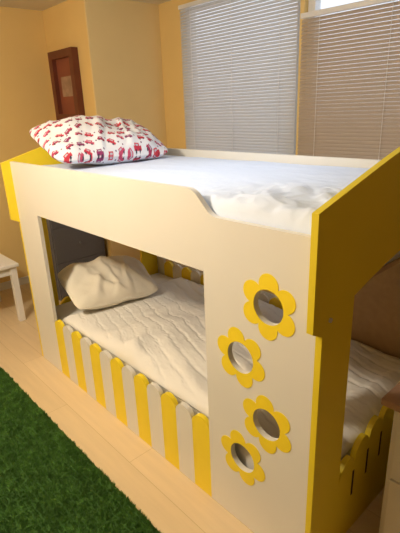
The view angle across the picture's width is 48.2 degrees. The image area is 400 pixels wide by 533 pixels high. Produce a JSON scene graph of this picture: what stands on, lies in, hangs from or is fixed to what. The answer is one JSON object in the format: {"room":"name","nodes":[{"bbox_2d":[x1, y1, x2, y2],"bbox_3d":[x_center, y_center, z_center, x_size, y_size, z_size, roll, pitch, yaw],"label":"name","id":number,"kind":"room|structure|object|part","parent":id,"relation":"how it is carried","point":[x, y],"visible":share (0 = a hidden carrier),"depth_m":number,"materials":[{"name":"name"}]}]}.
{"room":"bedroom","nodes":[
{"label":"bedroom","id":0,"kind":"room"},
{"bbox_2d":[0,6,56,282],"bbox_3d":[-2.943,-0.525,2.817,4.600,2.320,0.100,-19,25,-39],"label":"wall","id":1,"kind":"structure","parent":0,"point":[26,93],"depth_m":3.83,"materials":[{"name":"paint"}]},
{"bbox_2d":[0,276,29,290],"bbox_3d":[-2.867,0.549,3.146,4.385,0.070,0.015,-19,25,-39],"label":"baseboard","id":2,"kind":"structure","parent":1,"relation":"attached to","point":[23,280],"depth_m":4.11,"materials":[{"name":"white paint"}]},
{"bbox_2d":[0,0,170,10],"bbox_3d":[-0.803,-1.123,0.633,5.290,0.100,5.800,-19,25,-39],"label":"ceiling","id":3,"kind":"structure","parent":0,"point":[40,5],"depth_m":3.55,"materials":[{"name":"beige paint"}]},
{"bbox_2d":[42,0,172,262],"bbox_3d":[-0.761,-1.088,4.167,0.790,2.320,0.715,-19,25,-39],"label":"wall","id":4,"kind":"structure","parent":0,"point":[124,41],"depth_m":3.62,"materials":[{"name":"yellow paint"}]},
{"bbox_2d":[47,47,84,119],"bbox_3d":[-1.118,-1.506,3.744,0.055,0.555,0.420,-19,25,-39],"label":"framed picture","id":5,"kind":"object","parent":4,"relation":"attached to","point":[64,67],"visible":0.82,"depth_m":3.73,"materials":[{"name":"red wood"}]},
{"bbox_2d":[61,76,72,96],"bbox_3d":[-1.113,-1.507,3.748,0.004,0.155,0.180,-19,25,-39],"label":"print","id":6,"kind":"object","parent":5,"relation":"attached to","point":[66,83],"depth_m":3.75},
{"bbox_2d":[0,283,383,532],"bbox_3d":[-0.713,1.157,1.438,5.290,0.100,5.800,-19,25,-39],"label":"floor","id":7,"kind":"structure","parent":0,"point":[168,498],"depth_m":2.12,"materials":[{"name":"laminate"}]},
{"bbox_2d":[0,254,25,321],"bbox_3d":[-1.742,0.199,3.421,0.560,0.465,0.600,-19,25,-39],"label":"side table","id":8,"kind":"object","parent":7,"relation":"on","point":[8,266],"visible":1,"depth_m":3.35,"materials":[{"name":"white paint"}]},
{"bbox_3d":[-1.386,0.207,3.393,0.045,0.440,0.045,-19,25,-39],"label":"leg","id":9,"kind":"part","parent":8,"relation":"part of","materials":[{"name":"white paint"}]},
{"bbox_2d":[46,219,105,300],"bbox_3d":[-1.221,-0.268,3.984,0.470,0.930,0.690,-19,25,-39],"label":"dresser","id":10,"kind":"object","parent":7,"relation":"on","point":[69,245],"visible":0.36,"depth_m":3.72,"materials":[{"name":"grey paint"}]},
{"bbox_3d":[-1.021,-0.492,3.661,0.450,0.292,0.015,-19,25,-39],"label":"drawer","id":11,"kind":"part","parent":10,"relation":"part of","materials":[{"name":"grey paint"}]},
{"bbox_3d":[-1.010,-0.214,3.759,0.450,0.292,0.015,-19,25,-39],"label":"drawer","id":12,"kind":"part","parent":10,"relation":"part of","materials":[{"name":"grey paint"}]},
{"bbox_3d":[-0.999,0.064,3.857,0.450,0.292,0.015,-19,25,-39],"label":"drawer","id":13,"kind":"part","parent":10,"relation":"part of","materials":[{"name":"grey paint"}]},
{"bbox_2d":[0,367,161,532],"bbox_3d":[-1.205,1.043,1.615,1.649,0.031,2.765,-19,25,-39],"label":"rug","id":14,"kind":"object","parent":7,"relation":"on","point":[48,484],"visible":1,"depth_m":1.90,"materials":[{"name":"green carpet"}]},
{"bbox_2d":[0,147,399,532],"bbox_3d":[0.001,0.038,2.301,1.081,1.382,2.065,-19,25,-39],"label":"bunk bed","id":15,"kind":"object","parent":7,"relation":"on","point":[333,286],"visible":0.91,"depth_m":1.53,"materials":[{"name":"beige laminate"}]},
{"bbox_3d":[-0.691,-0.188,3.018,1.081,1.382,0.020,-19,25,-39],"label":"panel","id":16,"kind":"part","parent":15,"relation":"part of","materials":[{"name":"yellow paint"}]},
{"bbox_2d":[55,273,350,469],"bbox_3d":[0.025,0.474,2.463,0.923,0.210,2.008,-19,25,-39],"label":"mattress","id":17,"kind":"object","parent":15,"relation":"on","point":[64,310],"visible":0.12,"depth_m":2.61,"materials":[{"name":"white fabric"}]},
{"bbox_2d":[63,277,399,458],"bbox_3d":[0.110,0.354,2.315,0.917,0.105,1.730,-19,25,-39],"label":"duvet","id":18,"kind":"object","parent":17,"relation":"on","point":[161,335],"visible":0.56,"depth_m":2.14,"materials":[{"name":"white fabric"}]},
{"bbox_2d":[58,255,157,309],"bbox_3d":[-0.581,0.083,2.822,0.542,0.252,0.390,-14,23,-30],"label":"pillow","id":19,"kind":"object","parent":18,"relation":"on","point":[102,282],"visible":1,"depth_m":2.73,"materials":[{"name":"beige fabric"}]},
{"bbox_2d":[42,155,399,264],"bbox_3d":[-0.015,-0.367,2.159,0.943,0.241,2.012,-19,25,-39],"label":"duvet","id":20,"kind":"object","parent":15,"relation":"on","point":[285,196],"visible":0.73,"depth_m":1.74,"materials":[{"name":"white fabric"}]},
{"bbox_2d":[29,115,167,164],"bbox_3d":[-0.575,-0.736,2.600,0.724,0.281,0.446,-19,25,-39],"label":"pillow","id":21,"kind":"object","parent":20,"relation":"on","point":[95,140],"visible":0.98,"depth_m":2.45,"materials":[{"name":"fabric"}]},
{"bbox_3d":[0.132,0.299,1.466,0.002,0.209,0.208,-19,25,-39],"label":"flower trim","id":22,"kind":"part","parent":15,"relation":"part of","materials":[{"name":"yellow paint"}]},
{"bbox_3d":[0.151,0.683,1.597,0.002,0.207,0.209,-19,25,-39],"label":"flower trim","id":23,"kind":"part","parent":15,"relation":"part of","materials":[{"name":"yellow paint"}]},
{"bbox_3d":[0.215,0.515,1.455,0.002,0.212,0.201,-19,25,-39],"label":"flower trim","id":24,"kind":"part","parent":15,"relation":"part of","materials":[{"name":"yellow paint"}]},
{"bbox_3d":[0.359,-0.023,2.630,0.020,1.251,2.020,-19,25,-39],"label":"panel","id":25,"kind":"part","parent":15,"relation":"part of","materials":[{"name":"beige laminate"}]},
{"bbox_3d":[0.200,0.121,1.315,0.002,0.213,0.194,-19,25,-39],"label":"flower trim","id":26,"kind":"part","parent":15,"relation":"part of","materials":[{"name":"yellow paint"}]},
{"bbox_3d":[0.692,0.263,1.587,1.081,1.382,0.020,-19,25,-39],"label":"panel","id":27,"kind":"part","parent":15,"relation":"part of","materials":[{"name":"yellow paint"}]},
{"bbox_3d":[-0.011,-0.246,2.202,0.951,0.015,2.020,-19,25,-39],"label":"mattress","id":28,"kind":"part","parent":15,"relation":"part of","materials":[{"name":"white fabric"}]},
{"bbox_2d":[379,382,399,532],"bbox_3d":[0.955,0.690,1.491,0.558,0.620,0.520,-19,25,-39],"label":"nightstand","id":29,"kind":"object","parent":7,"relation":"on","point":[390,512],"visible":1,"depth_m":1.47,"materials":[{"name":"grey"}]},
{"bbox_3d":[0.777,0.868,1.374,0.016,0.257,0.420,-19,25,-39],"label":"drawer","id":30,"kind":"part","parent":29,"relation":"part of","materials":[{"name":"grey wood"}]},
{"bbox_3d":[0.767,0.618,1.286,0.016,0.257,0.420,-19,25,-39],"label":"drawer","id":31,"kind":"part","parent":29,"relation":"part of","materials":[{"name":"grey"}]},
{"bbox_2d":[158,0,308,294],"bbox_3d":[1.397,-0.559,2.427,0.120,2.320,4.885,-19,25,-39],"label":"wall","id":32,"kind":"structure","parent":0,"point":[169,14],"depth_m":3.77,"materials":[{"name":"paint"}]},
{"bbox_2d":[173,261,276,298],"bbox_3d":[1.390,0.518,2.758,0.015,0.070,4.885,-19,25,-39],"label":"baseboard","id":33,"kind":"structure","parent":32,"relation":"attached to","point":[270,295],"depth_m":4.18,"materials":[{"name":"white paint"}]},
{"bbox_2d":[185,0,300,154],"bbox_3d":[0.278,-1.262,3.387,0.160,1.450,1.155,-19,25,-39],"label":"window","id":34,"kind":"structure","parent":32,"relation":"in","point":[299,1],"depth_m":3.04,"materials":[{"name":"white paint"}]},
{"bbox_2d":[178,0,298,154],"bbox_3d":[0.248,-1.284,3.347,0.032,1.360,1.140,-19,25,-39],"label":"blind","id":35,"kind":"object","parent":34,"relation":"attached to","point":[205,129],"visible":0.7,"depth_m":3.26,"materials":[{"name":"white paint"}]},
{"bbox_3d":[-0.056,-1.371,3.644,0.002,1.330,0.002,-19,25,-39],"label":"ladder cord","id":36,"kind":"part","parent":35,"relation":"part of","materials":[{"name":"white fabric"}]},
{"bbox_3d":[0.238,-1.276,3.340,0.002,1.330,0.002,-19,25,-39],"label":"ladder cord","id":37,"kind":"part","parent":35,"relation":"part of","materials":[{"name":"white fabric"}]},
{"bbox_3d":[0.531,-1.180,3.036,0.002,1.330,0.002,-19,25,-39],"label":"ladder cord","id":38,"kind":"part","parent":35,"relation":"part of","materials":[{"name":"white fabric"}]},
{"bbox_2d":[306,0,320,104],"bbox_3d":[1.084,-1.000,2.552,0.160,1.450,1.200,-19,25,-39],"label":"window","id":39,"kind":"structure","parent":32,"relation":"in","point":[313,5],"depth_m":2.80,"materials":[{"name":"white paint"}]},
{"bbox_2d":[297,0,399,159],"bbox_3d":[1.055,-0.912,2.556,0.032,1.125,1.185,-19,25,-39],"label":"blind","id":40,"kind":"object","parent":32,"relation":"attached to","point":[373,132],"visible":0.7,"depth_m":2.66,"materials":[{"name":"white paint"}]},
{"bbox_3d":[0.740,-1.003,2.864,0.002,1.095,0.002,-19,25,-39],"label":"ladder cord","id":41,"kind":"part","parent":40,"relation":"part of","materials":[{"name":"white fabric"}]},
{"bbox_3d":[1.045,-0.904,2.548,0.002,1.095,0.002,-19,25,-39],"label":"ladder cord","id":42,"kind":"part","parent":40,"relation":"part of","materials":[{"name":"white fabric"}]}
]}

